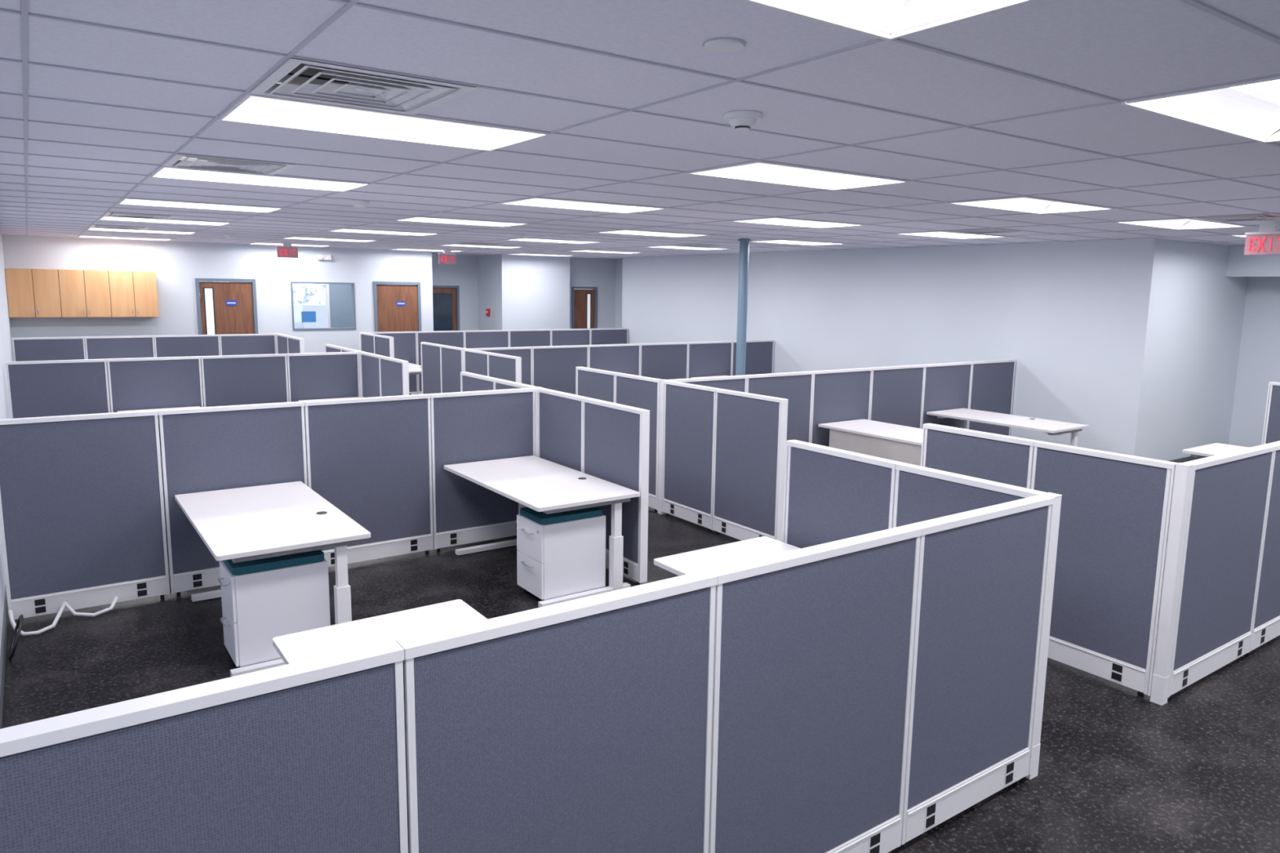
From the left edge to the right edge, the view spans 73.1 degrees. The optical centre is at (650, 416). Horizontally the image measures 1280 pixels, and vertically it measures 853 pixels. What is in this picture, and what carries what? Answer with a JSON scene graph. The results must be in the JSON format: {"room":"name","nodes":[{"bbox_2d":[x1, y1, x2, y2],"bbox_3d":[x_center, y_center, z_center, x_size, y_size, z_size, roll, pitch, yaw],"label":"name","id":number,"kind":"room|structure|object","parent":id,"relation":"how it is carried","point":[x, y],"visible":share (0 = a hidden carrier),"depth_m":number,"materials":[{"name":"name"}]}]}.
{"room":"open-plan office","nodes":[
{"label":"open-plan office","id":0,"kind":"room"},
{"bbox_2d":[0,232,13,654],"bbox_3d":[-4.325,-0.186,5.514,0.100,2.990,20.150,-5,10,-35],"label":"wall","id":1,"kind":"structure","parent":0,"point":[6,347],"depth_m":9.63,"materials":[{"name":"paint"}]},
{"bbox_2d":[0,586,8,728],"bbox_3d":[-4.267,1.245,5.710,0.012,0.104,20.030,-5,10,-35],"label":"baseboard","id":2,"kind":"structure","parent":1,"relation":"attached to","point":[3,646],"depth_m":4.91,"materials":[{"name":"plastic"}]},
{"bbox_2d":[1,234,433,361],"bbox_3d":[-7.284,-1.725,15.591,6.930,2.990,0.120,-5,10,-35],"label":"wall","id":3,"kind":"structure","parent":0,"point":[176,265],"depth_m":15.04,"materials":[{"name":"paint"}]},
{"bbox_2d":[4,268,159,317],"bbox_3d":[-9.129,-1.989,13.906,2.017,0.750,0.375,-5,10,-35],"label":"upper cabinet","id":4,"kind":"object","parent":3,"relation":"attached to","point":[30,292],"visible":1,"depth_m":13.74,"materials":[{"name":"brown wood"}]},
{"bbox_2d":[195,278,257,334],"bbox_3d":[-7.546,-1.331,15.420,0.968,2.254,0.151,-5,10,-35],"label":"door","id":5,"kind":"structure","parent":3,"relation":"in","point":[224,307],"depth_m":15.29,"materials":[{"name":"wood"}]},
{"bbox_2d":[290,281,355,330],"bbox_3d":[-6.191,-2.095,16.300,1.160,0.890,0.115,-5,10,-35],"label":"window","id":6,"kind":"structure","parent":3,"relation":"in","point":[353,287],"depth_m":16.35,"materials":[{"name":"metal"}]},
{"bbox_2d":[316,254,331,260],"bbox_3d":[-6.098,-2.981,16.108,0.240,0.100,0.105,-5,10,-35],"label":"emergency light","id":7,"kind":"object","parent":3,"relation":"attached to","point":[322,257],"visible":1,"depth_m":16.10,"materials":[{"name":"white paint"}]},
{"bbox_2d":[373,281,421,332],"bbox_3d":[-5.043,-1.555,17.193,0.938,2.254,0.151,-5,10,-35],"label":"door","id":8,"kind":"structure","parent":3,"relation":"in","point":[397,307],"depth_m":17.07,"materials":[{"name":"wood"}]},
{"bbox_2d":[230,254,569,330],"bbox_3d":[-5.149,-2.122,18.502,6.680,2.990,2.180,-5,10,-35],"label":"wall","id":9,"kind":"structure","parent":0,"point":[520,292],"depth_m":18.97,"materials":[{"name":"paint"}]},
{"bbox_2d":[324,284,330,328],"bbox_3d":[-7.247,-2.395,18.211,0.870,1.350,0.100,-5,10,-35],"label":"window","id":10,"kind":"structure","parent":9,"relation":"in","point":[327,298],"depth_m":18.42,"materials":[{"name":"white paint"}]},
{"bbox_2d":[485,308,489,315],"bbox_3d":[-3.620,-2.321,19.152,0.049,0.160,0.120,-5,10,-35],"label":"alarm pull station","id":11,"kind":"object","parent":9,"relation":"attached to","point":[487,310],"visible":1,"depth_m":19.12,"materials":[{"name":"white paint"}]},
{"bbox_2d":[431,253,478,330],"bbox_3d":[-4.651,-2.224,19.243,1.880,2.990,0.120,-5,10,-35],"label":"wall","id":12,"kind":"structure","parent":0,"point":[463,273],"depth_m":19.39,"materials":[{"name":"paint"}]},
{"bbox_2d":[432,284,459,331],"bbox_3d":[-4.710,-1.822,19.221,0.918,2.199,0.151,-5,10,-35],"label":"door","id":13,"kind":"structure","parent":12,"relation":"in","point":[446,299],"depth_m":19.23,"materials":[{"name":"wood"}]},
{"bbox_2d":[569,257,615,328],"bbox_3d":[-1.496,-2.344,20.386,1.710,2.990,0.120,-5,10,-35],"label":"wall","id":14,"kind":"structure","parent":0,"point":[600,273],"depth_m":20.41,"materials":[{"name":"paint"}]},
{"bbox_2d":[571,286,597,328],"bbox_3d":[-1.587,-1.948,20.338,0.688,2.219,0.151,-5,10,-35],"label":"door","id":15,"kind":"structure","parent":14,"relation":"in","point":[584,299],"depth_m":20.22,"materials":[{"name":"wood"}]},
{"bbox_2d":[0,0,1279,259],"bbox_3d":[0.951,-2.282,10.177,14.370,0.205,22.550,-5,10,-35],"label":"ceiling","id":16,"kind":"structure","parent":0,"point":[96,96],"depth_m":3.52,"materials":[{"name":"tile"}]},
{"bbox_2d":[89,224,148,230],"bbox_3d":[-6.803,-2.481,11.029,0.614,0.122,0.614,-5,10,-35],"label":"ceiling vent","id":17,"kind":"object","parent":16,"relation":"in","point":[94,225],"visible":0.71,"depth_m":11.08,"materials":[{"name":"metal"}]},
{"bbox_2d":[78,235,171,240],"bbox_3d":[-8.357,-2.902,13.708,1.235,0.122,0.618,-5,10,-35],"label":"recessed light","id":18,"kind":"object","parent":16,"relation":"in","point":[79,236],"visible":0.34,"depth_m":13.82,"materials":[{"name":"white paint"}]},
{"bbox_2d":[103,212,175,219],"bbox_3d":[-5.357,-2.162,9.030,0.614,0.122,0.614,-5,10,-35],"label":"ceiling vent","id":19,"kind":"object","parent":16,"relation":"in","point":[108,214],"visible":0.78,"depth_m":9.08,"materials":[{"name":"metal"}]},
{"bbox_2d":[86,224,196,234],"bbox_3d":[-6.912,-2.583,11.708,1.235,0.122,0.618,-5,10,-35],"label":"recessed light","id":20,"kind":"object","parent":16,"relation":"in","point":[89,228],"visible":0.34,"depth_m":11.86,"materials":[{"name":"white paint"}]},
{"bbox_2d":[98,214,231,225],"bbox_3d":[-5.466,-2.265,9.709,1.235,0.122,0.618,-5,10,-35],"label":"recessed light","id":21,"kind":"object","parent":16,"relation":"in","point":[108,218],"visible":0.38,"depth_m":9.87,"materials":[{"name":"white paint"}]},
{"bbox_2d":[117,197,283,213],"bbox_3d":[-4.020,-1.946,7.709,1.235,0.122,0.618,-5,10,-35],"label":"recessed light","id":22,"kind":"object","parent":16,"relation":"in","point":[163,202],"visible":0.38,"depth_m":7.86,"materials":[{"name":"white paint"}]},
{"bbox_2d":[162,154,296,175],"bbox_3d":[-2.466,-1.525,5.030,0.614,0.122,0.614,-5,10,-35],"label":"ceiling vent","id":23,"kind":"object","parent":16,"relation":"in","point":[213,163],"visible":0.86,"depth_m":5.08,"materials":[{"name":"metal"}]},
{"bbox_2d":[150,153,370,191],"bbox_3d":[-2.575,-1.627,5.709,1.235,0.122,0.618,-5,10,-35],"label":"recessed light","id":24,"kind":"object","parent":16,"relation":"in","point":[170,172],"visible":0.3,"depth_m":5.87,"materials":[{"name":"white paint"}]},
{"bbox_2d":[248,242,283,244],"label":"recessed light","id":25,"kind":"object","parent":16,"relation":"in","point":[263,243],"depth_m":15.16,"materials":[{"name":"white paint"}]},
{"bbox_2d":[276,242,297,257],"bbox_3d":[-6.182,-2.835,14.668,0.340,0.246,0.080,-5,10,-35],"label":"exit sign","id":26,"kind":"object","parent":16,"relation":"hanging from","point":[287,251],"visible":1,"depth_m":14.65,"materials":[{"name":"red plastic"}]},
{"bbox_2d":[291,243,328,246],"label":"recessed light","id":27,"kind":"object","parent":16,"relation":"in","point":[296,244],"depth_m":15.51,"materials":[{"name":"white paint"}]},
{"bbox_2d":[283,236,377,242],"bbox_3d":[-4.888,-2.764,13.142,1.235,0.122,0.618,-5,10,-35],"label":"recessed light","id":28,"kind":"object","parent":16,"relation":"in","point":[289,237],"visible":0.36,"depth_m":13.29,"materials":[{"name":"white paint"}]},
{"bbox_2d":[350,200,369,208],"bbox_3d":[-2.419,-1.766,7.169,0.150,0.048,0.150,-5,10,-35],"label":"smoke detector","id":29,"kind":"object","parent":16,"relation":"attached to","point":[359,204],"visible":1,"depth_m":7.12,"materials":[{"name":"white paint"}]},
{"bbox_2d":[249,57,477,115],"bbox_3d":[-1.020,-1.206,3.030,0.614,0.122,0.614,-5,10,-35],"label":"ceiling vent","id":30,"kind":"object","parent":16,"relation":"in","point":[366,89],"visible":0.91,"depth_m":3.07,"materials":[{"name":"metal"}]},
{"bbox_2d":[217,72,550,151],"bbox_3d":[-1.129,-1.308,3.709,1.235,0.122,0.618,-5,10,-35],"label":"recessed light","id":31,"kind":"object","parent":16,"relation":"in","point":[251,108],"visible":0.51,"depth_m":3.85,"materials":[{"name":"white paint"}]},
{"bbox_2d":[328,228,439,235],"bbox_3d":[-3.443,-2.445,11.142,1.235,0.122,0.618,-5,10,-35],"label":"recessed light","id":32,"kind":"object","parent":16,"relation":"in","point":[353,230],"visible":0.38,"depth_m":11.32,"materials":[{"name":"white paint"}]},
{"bbox_2d":[389,248,463,252],"bbox_3d":[-4.311,-3.263,16.575,1.235,0.122,0.618,-5,10,-35],"label":"recessed light","id":33,"kind":"object","parent":16,"relation":"in","point":[406,249],"visible":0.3,"depth_m":16.70,"materials":[{"name":"white paint"}]},
{"bbox_2d":[438,248,456,263],"bbox_3d":[-3.855,-3.033,16.318,0.340,0.266,0.080,-5,10,-35],"label":"exit sign","id":34,"kind":"object","parent":16,"relation":"hanging from","point":[446,257],"visible":1,"depth_m":16.29,"materials":[{"name":"red plastic"}]},
{"bbox_2d":[395,216,528,226],"bbox_3d":[-1.997,-2.126,9.142,1.235,0.122,0.618,-5,10,-35],"label":"recessed light","id":35,"kind":"object","parent":16,"relation":"in","point":[417,219],"visible":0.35,"depth_m":9.34,"materials":[{"name":"white paint"}]},
{"bbox_2d":[457,242,503,245],"bbox_3d":[-2.757,-2.842,13.896,0.614,0.122,0.614,-5,10,-35],"label":"ceiling vent","id":36,"kind":"object","parent":16,"relation":"in","point":[465,243],"visible":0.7,"depth_m":13.86,"materials":[{"name":"metal"}]},
{"bbox_2d":[440,244,522,248],"bbox_3d":[-2.866,-2.945,14.575,1.235,0.122,0.618,-5,10,-35],"label":"recessed light","id":37,"kind":"object","parent":16,"relation":"in","point":[455,245],"visible":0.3,"depth_m":14.78,"materials":[{"name":"white paint"}]},
{"bbox_2d":[514,233,525,237],"bbox_3d":[-1.686,-2.335,11.092,0.150,0.048,0.150,-5,10,-35],"label":"smoke detector","id":38,"kind":"object","parent":16,"relation":"attached to","point":[517,235],"visible":1,"depth_m":11.05,"materials":[{"name":"white paint"}]},
{"bbox_2d":[508,253,574,256],"bbox_3d":[-2.288,-3.444,18.009,1.235,0.122,0.618,-5,10,-35],"label":"recessed light","id":39,"kind":"object","parent":16,"relation":"in","point":[516,253],"visible":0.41,"depth_m":18.20,"materials":[{"name":"white paint"}]},
{"bbox_2d":[505,237,600,243],"bbox_3d":[-1.420,-2.626,12.576,1.235,0.122,0.618,-5,10,-35],"label":"recessed light","id":40,"kind":"object","parent":16,"relation":"in","point":[535,239],"visible":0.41,"depth_m":12.78,"materials":[{"name":"white paint"}]},
{"bbox_2d":[499,196,666,213],"bbox_3d":[-0.552,-1.807,7.143,1.235,0.122,0.618,-5,10,-35],"label":"recessed light","id":41,"kind":"object","parent":16,"relation":"in","point":[534,202],"visible":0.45,"depth_m":7.36,"materials":[{"name":"white paint"}]},
{"bbox_2d":[568,249,642,253],"bbox_3d":[-0.843,-3.125,16.009,1.235,0.122,0.618,-5,10,-35],"label":"recessed light","id":42,"kind":"object","parent":16,"relation":"in","point":[585,251],"visible":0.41,"depth_m":16.20,"materials":[{"name":"white paint"}]},
{"bbox_2d":[596,229,706,237],"bbox_3d":[0.026,-2.307,10.576,1.235,0.122,0.618,-5,10,-35],"label":"recessed light","id":43,"kind":"object","parent":16,"relation":"in","point":[637,232],"visible":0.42,"depth_m":10.80,"materials":[{"name":"white paint"}]},
{"bbox_2d":[645,245,729,249],"bbox_3d":[0.603,-2.806,14.009,1.235,0.122,0.618,-5,10,-35],"label":"recessed light","id":44,"kind":"object","parent":16,"relation":"in","point":[660,246],"visible":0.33,"depth_m":14.27,"materials":[{"name":"white paint"}]},
{"bbox_2d":[672,244,721,247],"bbox_3d":[0.712,-2.704,13.330,0.614,0.122,0.614,-5,10,-35],"label":"ceiling vent","id":45,"kind":"object","parent":16,"relation":"in","point":[686,245],"visible":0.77,"depth_m":13.29,"materials":[{"name":"metal"}]},
{"bbox_2d":[702,36,746,52],"bbox_3d":[0.205,-1.041,2.413,0.124,0.011,0.124,-5,10,-35],"label":"sprinkler","id":46,"kind":"object","parent":16,"relation":"attached to","point":[719,44],"depth_m":2.39,"materials":[{"name":"white plastic"}]},
{"bbox_2d":[723,110,762,131],"bbox_3d":[0.359,-1.155,3.378,0.150,0.060,0.150,-5,10,-35],"label":"smoke detector","id":47,"kind":"object","parent":16,"relation":"attached to","point":[740,120],"visible":1,"depth_m":3.33,"materials":[{"name":"white paint"}]},
{"bbox_2d":[750,239,844,245],"bbox_3d":[2.049,-2.487,12.010,1.235,0.122,0.618,-5,10,-35],"label":"recessed light","id":48,"kind":"object","parent":16,"relation":"in","point":[779,241],"visible":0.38,"depth_m":12.27,"materials":[{"name":"white paint"}]},
{"bbox_2d":[731,217,864,227],"bbox_3d":[1.471,-1.988,8.576,1.235,0.122,0.618,-5,10,-35],"label":"recessed light","id":49,"kind":"object","parent":16,"relation":"in","point":[770,220],"visible":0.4,"depth_m":8.84,"materials":[{"name":"white paint"}]},
{"bbox_2d":[687,160,909,190],"bbox_3d":[0.894,-1.488,5.143,1.235,0.122,0.618,-5,10,-35],"label":"recessed light","id":50,"kind":"object","parent":16,"relation":"in","point":[757,171],"visible":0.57,"depth_m":5.38,"materials":[{"name":"white paint"}]},
{"bbox_2d":[740,0,1033,40],"bbox_3d":[0.316,-0.989,1.710,1.235,0.122,0.618,-5,10,-35],"label":"recessed light","id":51,"kind":"object","parent":16,"relation":"in","point":[886,20],"visible":1,"depth_m":2.17,"materials":[{"name":"white paint"}]},
{"bbox_2d":[895,230,1006,239],"bbox_3d":[3.494,-2.168,10.010,1.235,0.122,0.618,-5,10,-35],"label":"recessed light","id":52,"kind":"object","parent":16,"relation":"in","point":[933,233],"visible":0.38,"depth_m":10.31,"materials":[{"name":"white paint"}]},
{"bbox_2d":[945,228,1025,234],"bbox_3d":[3.603,-2.066,9.331,0.614,0.122,0.614,-5,10,-35],"label":"ceiling vent","id":53,"kind":"object","parent":16,"relation":"in","point":[979,230],"visible":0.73,"depth_m":9.30,"materials":[{"name":"metal"}]},
{"bbox_2d":[948,195,1115,213],"bbox_3d":[2.917,-1.669,6.577,1.235,0.122,0.618,-5,10,-35],"label":"recessed light","id":54,"kind":"object","parent":16,"relation":"in","point":[1024,204],"visible":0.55,"depth_m":6.87,"materials":[{"name":"white paint"}]},
{"bbox_2d":[1115,217,1247,229],"bbox_3d":[4.940,-1.850,8.010,1.235,0.122,0.618,-5,10,-35],"label":"recessed light","id":55,"kind":"object","parent":16,"relation":"in","point":[1174,224],"visible":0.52,"depth_m":8.34,"materials":[{"name":"white paint"}]},
{"bbox_2d":[1120,75,1279,142],"bbox_3d":[2.339,-1.170,3.143,1.235,0.122,0.618,-5,10,-35],"label":"recessed light","id":56,"kind":"object","parent":16,"relation":"in","point":[1251,109],"visible":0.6,"depth_m":3.29,"materials":[{"name":"white paint"}]},
{"bbox_2d":[1191,213,1279,222],"bbox_3d":[5.048,-1.747,7.331,0.614,0.122,0.614,-5,10,-35],"label":"ceiling vent","id":57,"kind":"object","parent":16,"relation":"in","point":[1256,216],"visible":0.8,"depth_m":7.34,"materials":[{"name":"metal"}]},
{"bbox_2d":[1231,234,1245,237],"bbox_3d":[6.963,-2.030,9.444,1.235,0.122,0.618,-5,10,-35],"label":"recessed light","id":58,"kind":"object","parent":16,"relation":"in","point":[1238,235],"visible":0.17,"depth_m":9.43,"materials":[{"name":"white paint"}]},
{"bbox_2d":[1244,219,1279,254],"bbox_3d":[5.400,-1.574,7.552,0.080,0.296,0.340,-5,10,-35],"label":"exit sign","id":59,"kind":"object","parent":16,"relation":"hanging from","point":[1266,241],"visible":0.99,"depth_m":7.55,"materials":[{"name":"white paint"}]},
{"bbox_2d":[1,506,1279,852],"bbox_3d":[0.861,0.693,10.679,14.370,0.100,22.400,-5,10,-35],"label":"floor","id":60,"kind":"structure","parent":0,"point":[1120,771],"depth_m":4.58,"materials":[{"name":"black carpet"}]},
{"bbox_2d":[8,614,23,658],"bbox_3d":[-3.711,1.284,5.042,0.085,0.235,0.292,-5,10,-35],"label":"cable coil","id":61,"kind":"object","parent":60,"relation":"on","point":[13,646],"visible":1,"depth_m":5.00,"materials":[{"name":"black plastic"}]},
{"bbox_2d":[8,596,118,635],"bbox_3d":[-3.757,1.270,5.540,0.597,0.116,0.260,-5,10,-35],"label":"cable","id":62,"kind":"object","parent":60,"relation":"on","point":[64,604],"visible":0.94,"depth_m":5.53,"materials":[{"name":"white paint"}]},
{"bbox_2d":[11,333,277,361],"bbox_3d":[-8.046,-0.663,14.040,3.708,1.320,0.074,-5,10,-35],"label":"wall","id":63,"kind":"structure","parent":60,"relation":"on","point":[76,348],"depth_m":13.83,"materials":[{"name":"fabric"}]},
{"bbox_2d":[117,406,199,412],"bbox_3d":[-5.207,0.369,9.351,0.830,0.740,1.640,-5,10,-35],"label":"desk","id":64,"kind":"object","parent":60,"relation":"on","point":[188,406],"visible":0.02,"depth_m":9.89,"materials":[{"name":"white laminate"}]},
{"bbox_2d":[4,351,361,418],"bbox_3d":[-5.326,-0.063,10.279,3.708,1.320,0.074,-5,10,-35],"label":"cubicle partition","id":65,"kind":"structure","parent":60,"relation":"on","point":[52,388],"depth_m":10.04,"materials":[{"name":"fabric"}]},
{"bbox_2d":[0,387,537,622],"bbox_3d":[-2.559,0.538,6.515,3.783,1.320,0.074,-5,10,-35],"label":"cubicle partition","id":66,"kind":"structure","parent":60,"relation":"on","point":[91,515],"depth_m":6.07,"materials":[{"name":"grey fabric"}]},
{"bbox_2d":[174,481,370,676],"bbox_3d":[-2.470,0.973,5.566,0.830,0.740,1.640,-5,10,-35],"label":"desk","id":67,"kind":"object","parent":60,"relation":"on","point":[242,524],"visible":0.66,"depth_m":5.22,"materials":[{"name":"white laminate"}]},
{"bbox_2d":[217,549,330,666],"bbox_3d":[-2.242,1.107,5.111,0.553,0.615,0.380,-5,10,-35],"label":"base cabinet","id":68,"kind":"object","parent":60,"relation":"on","point":[263,600],"visible":0.78,"depth_m":4.94,"materials":[{"name":"white metal"}]},
{"bbox_2d":[276,333,304,354],"bbox_3d":[-6.027,-0.693,14.459,0.074,1.320,1.599,-5,10,-35],"label":"cubicle partition","id":69,"kind":"object","parent":60,"relation":"on","point":[286,344],"depth_m":14.30,"materials":[{"name":"grey fabric"}]},
{"bbox_2d":[297,396,363,401],"bbox_3d":[-3.628,0.228,10.470,0.830,0.740,1.640,-5,10,-35],"label":"desk","id":70,"kind":"object","parent":60,"relation":"on","point":[354,397],"visible":0.04,"depth_m":11.04,"materials":[{"name":"white laminate"}]},
{"bbox_2d":[324,344,408,397],"bbox_3d":[-3.786,-0.199,11.358,0.073,1.319,3.243,-5,10,-35],"label":"wall","id":71,"kind":"structure","parent":60,"relation":"on","point":[381,375],"depth_m":10.63,"materials":[{"name":"fabric"}]},
{"bbox_2d":[360,332,394,358],"bbox_3d":[-4.849,-0.796,15.281,0.074,1.320,1.619,-5,10,-35],"label":"cubicle partition","id":72,"kind":"object","parent":60,"relation":"on","point":[380,344],"depth_m":15.07,"materials":[{"name":"grey fabric"}]},
{"bbox_2d":[272,599,487,664],"bbox_3d":[-0.762,1.350,3.203,0.830,0.740,1.640,-5,10,-35],"label":"desk","id":73,"kind":"object","parent":60,"relation":"on","point":[303,646],"visible":0.2,"depth_m":3.66,"materials":[{"name":"white laminate"}]},
{"bbox_2d":[408,362,421,374],"bbox_3d":[-4.464,-0.539,15.567,0.760,0.740,1.640,-5,10,-35],"label":"desk","id":74,"kind":"object","parent":60,"relation":"on","point":[414,369],"visible":0.1,"depth_m":15.09,"materials":[{"name":"white laminate"}]},
{"bbox_2d":[462,348,464,372],"bbox_3d":[-2.620,-0.306,12.196,0.063,1.324,0.063,-5,10,-35],"label":"post","id":75,"kind":"object","parent":60,"relation":"on","point":[462,348],"visible":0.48,"depth_m":12.11,"materials":[{"name":"white metal"}]},
{"bbox_2d":[420,342,521,394],"bbox_3d":[-2.608,-0.302,12.181,0.073,1.319,3.263,-5,10,-35],"label":"wall","id":76,"kind":"structure","parent":60,"relation":"on","point":[442,366],"depth_m":12.35,"materials":[{"name":"fabric"}]},
{"bbox_2d":[365,328,628,395],"bbox_3d":[-2.925,-1.120,17.669,5.868,1.320,0.074,-5,10,-35],"label":"wall","id":77,"kind":"structure","parent":60,"relation":"on","point":[406,344],"depth_m":17.39,"materials":[{"name":"grey fabric"}]},
{"bbox_2d":[0,494,1054,852],"bbox_3d":[0.170,1.137,2.760,3.808,1.320,0.074,-5,10,-35],"label":"wall","id":78,"kind":"structure","parent":60,"relation":"on","point":[863,693],"depth_m":2.52,"materials":[{"name":"grey fabric"}]},
{"bbox_2d":[444,455,639,607],"bbox_3d":[-0.892,0.832,6.684,0.830,0.740,1.640,-5,10,-35],"label":"desk","id":79,"kind":"object","parent":60,"relation":"on","point":[538,484],"visible":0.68,"depth_m":6.32,"materials":[{"name":"white laminate"}]},
{"bbox_2d":[460,371,649,584],"bbox_3d":[-0.988,0.400,7.616,0.073,1.319,3.243,-5,10,-35],"label":"wall","id":80,"kind":"structure","parent":60,"relation":"on","point":[606,441],"depth_m":6.68,"materials":[{"name":"grey fabric"}]},
{"bbox_2d":[516,506,605,600],"bbox_3d":[-0.664,0.966,6.230,0.553,0.615,0.380,-5,10,-35],"label":"base cabinet","id":81,"kind":"object","parent":60,"relation":"on","point":[562,553],"visible":0.98,"depth_m":6.08,"materials":[{"name":"white metal"}]},
{"bbox_2d":[469,339,773,394],"bbox_3d":[-0.206,-0.520,13.907,5.868,1.320,0.074,-5,10,-35],"label":"wall","id":82,"kind":"structure","parent":60,"relation":"on","point":[550,367],"depth_m":13.84,"materials":[{"name":"grey fabric"}]},
{"bbox_2d":[657,379,668,514],"bbox_3d":[0.117,0.297,8.411,0.063,1.324,0.063,-5,10,-35],"label":"post","id":83,"kind":"object","parent":60,"relation":"on","point":[661,381],"visible":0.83,"depth_m":8.39,"materials":[{"name":"white metal"}]},
{"bbox_2d":[575,366,787,542],"bbox_3d":[0.128,0.302,8.395,0.073,1.319,3.263,-5,10,-35],"label":"wall","id":84,"kind":"structure","parent":60,"relation":"on","point":[724,451],"depth_m":7.76,"materials":[{"name":"grey fabric"}]},
{"bbox_2d":[691,375,728,377],"bbox_3d":[1.445,-0.224,14.066,0.760,0.740,1.640,-5,10,-35],"label":"desk","id":85,"kind":"object","parent":60,"relation":"on","point":[716,375],"visible":0.02,"depth_m":14.61,"materials":[{"name":"white laminate"}]},
{"bbox_2d":[653,536,799,576],"bbox_3d":[0.817,1.209,4.322,0.830,0.740,1.640,-5,10,-35],"label":"desk","id":86,"kind":"object","parent":60,"relation":"on","point":[696,561],"visible":0.2,"depth_m":4.77,"materials":[{"name":"white laminate"}]},
{"bbox_2d":[735,238,751,375],"bbox_3d":[1.221,-0.950,11.673,0.220,2.868,0.220,-5,10,-35],"label":"support column","id":87,"kind":"structure","parent":60,"relation":"on","point":[744,242],"depth_m":11.54,"materials":[{"name":"blue paint"}]},
{"bbox_2d":[668,359,1016,446],"bbox_3d":[2.530,0.084,10.121,5.868,1.320,0.074,-5,10,-35],"label":"wall","id":88,"kind":"structure","parent":60,"relation":"on","point":[900,395],"depth_m":10.21,"materials":[{"name":"grey fabric"}]},
{"bbox_2d":[817,418,922,466],"bbox_3d":[2.628,0.518,9.179,0.760,0.740,1.640,-5,10,-35],"label":"desk","id":89,"kind":"object","parent":60,"relation":"on","point":[896,442],"visible":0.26,"depth_m":9.07,"materials":[{"name":"white laminate"}]},
{"bbox_2d":[782,440,1047,548],"bbox_3d":[1.268,0.891,4.538,0.074,1.320,1.579,-5,10,-35],"label":"wall","id":90,"kind":"structure","parent":60,"relation":"on","point":[831,494],"depth_m":4.62,"materials":[{"name":"fabric"}]},
{"bbox_2d":[926,408,1088,446],"bbox_3d":[4.182,0.379,10.280,0.760,0.740,1.640,-5,10,-35],"label":"desk","id":91,"kind":"object","parent":60,"relation":"on","point":[1051,427],"visible":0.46,"depth_m":10.04,"materials":[{"name":"white laminate"}]},
{"bbox_2d":[1024,492,1062,779],"bbox_3d":[1.746,0.994,3.877,0.063,1.324,0.063,-5,10,-35],"label":"post","id":92,"kind":"object","parent":60,"relation":"on","point":[1036,752],"visible":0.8,"depth_m":3.85,"materials":[{"name":"white metal"}]},
{"bbox_2d":[920,422,1177,697],"bbox_3d":[2.301,0.799,5.270,0.074,1.320,1.579,-5,10,-35],"label":"wall","id":93,"kind":"structure","parent":60,"relation":"on","point":[1115,508],"depth_m":4.90,"materials":[{"name":"fabric"}]},
{"bbox_2d":[1150,462,1193,706],"bbox_3d":[2.779,0.902,4.609,0.063,1.324,0.063,-5,10,-35],"label":"post","id":94,"kind":"object","parent":60,"relation":"on","point":[1183,472],"visible":1,"depth_m":4.59,"materials":[{"name":"white metal"}]},
{"bbox_2d":[1182,443,1248,457],"bbox_3d":[5.890,0.756,7.917,0.760,0.740,1.640,-5,10,-35],"label":"desk","id":95,"kind":"object","parent":60,"relation":"on","point":[1214,449],"visible":0.35,"depth_m":8.34,"materials":[{"name":"white laminate"}]},
{"bbox_2d":[1167,440,1279,698],"bbox_3d":[5.221,0.686,6.340,5.938,1.320,0.074,-5,10,-35],"label":"wall","id":96,"kind":"structure","parent":60,"relation":"on","point":[1228,604],"depth_m":4.94,"materials":[{"name":"fabric"}]},
{"bbox_2d":[1261,382,1279,444],"bbox_3d":[6.978,0.383,8.572,0.074,1.320,1.559,-5,10,-35],"label":"wall","id":97,"kind":"structure","parent":60,"relation":"on","point":[1271,432],"depth_m":9.08,"materials":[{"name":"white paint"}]},
{"bbox_2d":[614,238,1279,461],"bbox_3d":[5.756,-1.126,12.932,2.740,2.990,20.600,-5,10,-35],"label":"wall","id":98,"kind":"structure","parent":0,"point":[1135,342],"depth_m":11.70,"materials":[{"name":"paint"}]},
{"bbox_2d":[1168,456,1208,462],"bbox_3d":[7.021,0.585,11.363,2.740,0.104,0.012,-5,10,-35],"label":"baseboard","id":99,"kind":"structure","parent":98,"relation":"attached to","point":[1187,459],"depth_m":11.38,"materials":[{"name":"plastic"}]},
{"bbox_2d":[1228,276,1279,447],"bbox_3d":[10.511,-0.435,8.772,0.100,2.990,8.210,-5,10,-35],"label":"wall","id":100,"kind":"structure","parent":0,"point":[1259,360],"depth_m":11.79,"materials":[{"name":"paint"}]},
{"label":"outside","id":101,"kind":"structure","parent":0,"visible":0},
{"bbox_3d":[-9.015,-1.487,26.396,12.000,0.100,14.700,-5,10,-35],"label":"ground","id":102,"kind":"structure","parent":101,"visible":0},
{"bbox_2d":[293,303,327,328],"bbox_3d":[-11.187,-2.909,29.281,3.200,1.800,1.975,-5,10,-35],"label":"poster","id":103,"kind":"object","parent":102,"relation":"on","point":[305,315],"visible":0.12,"depth_m":28.24,"materials":[{"name":"white paper"}]}
]}

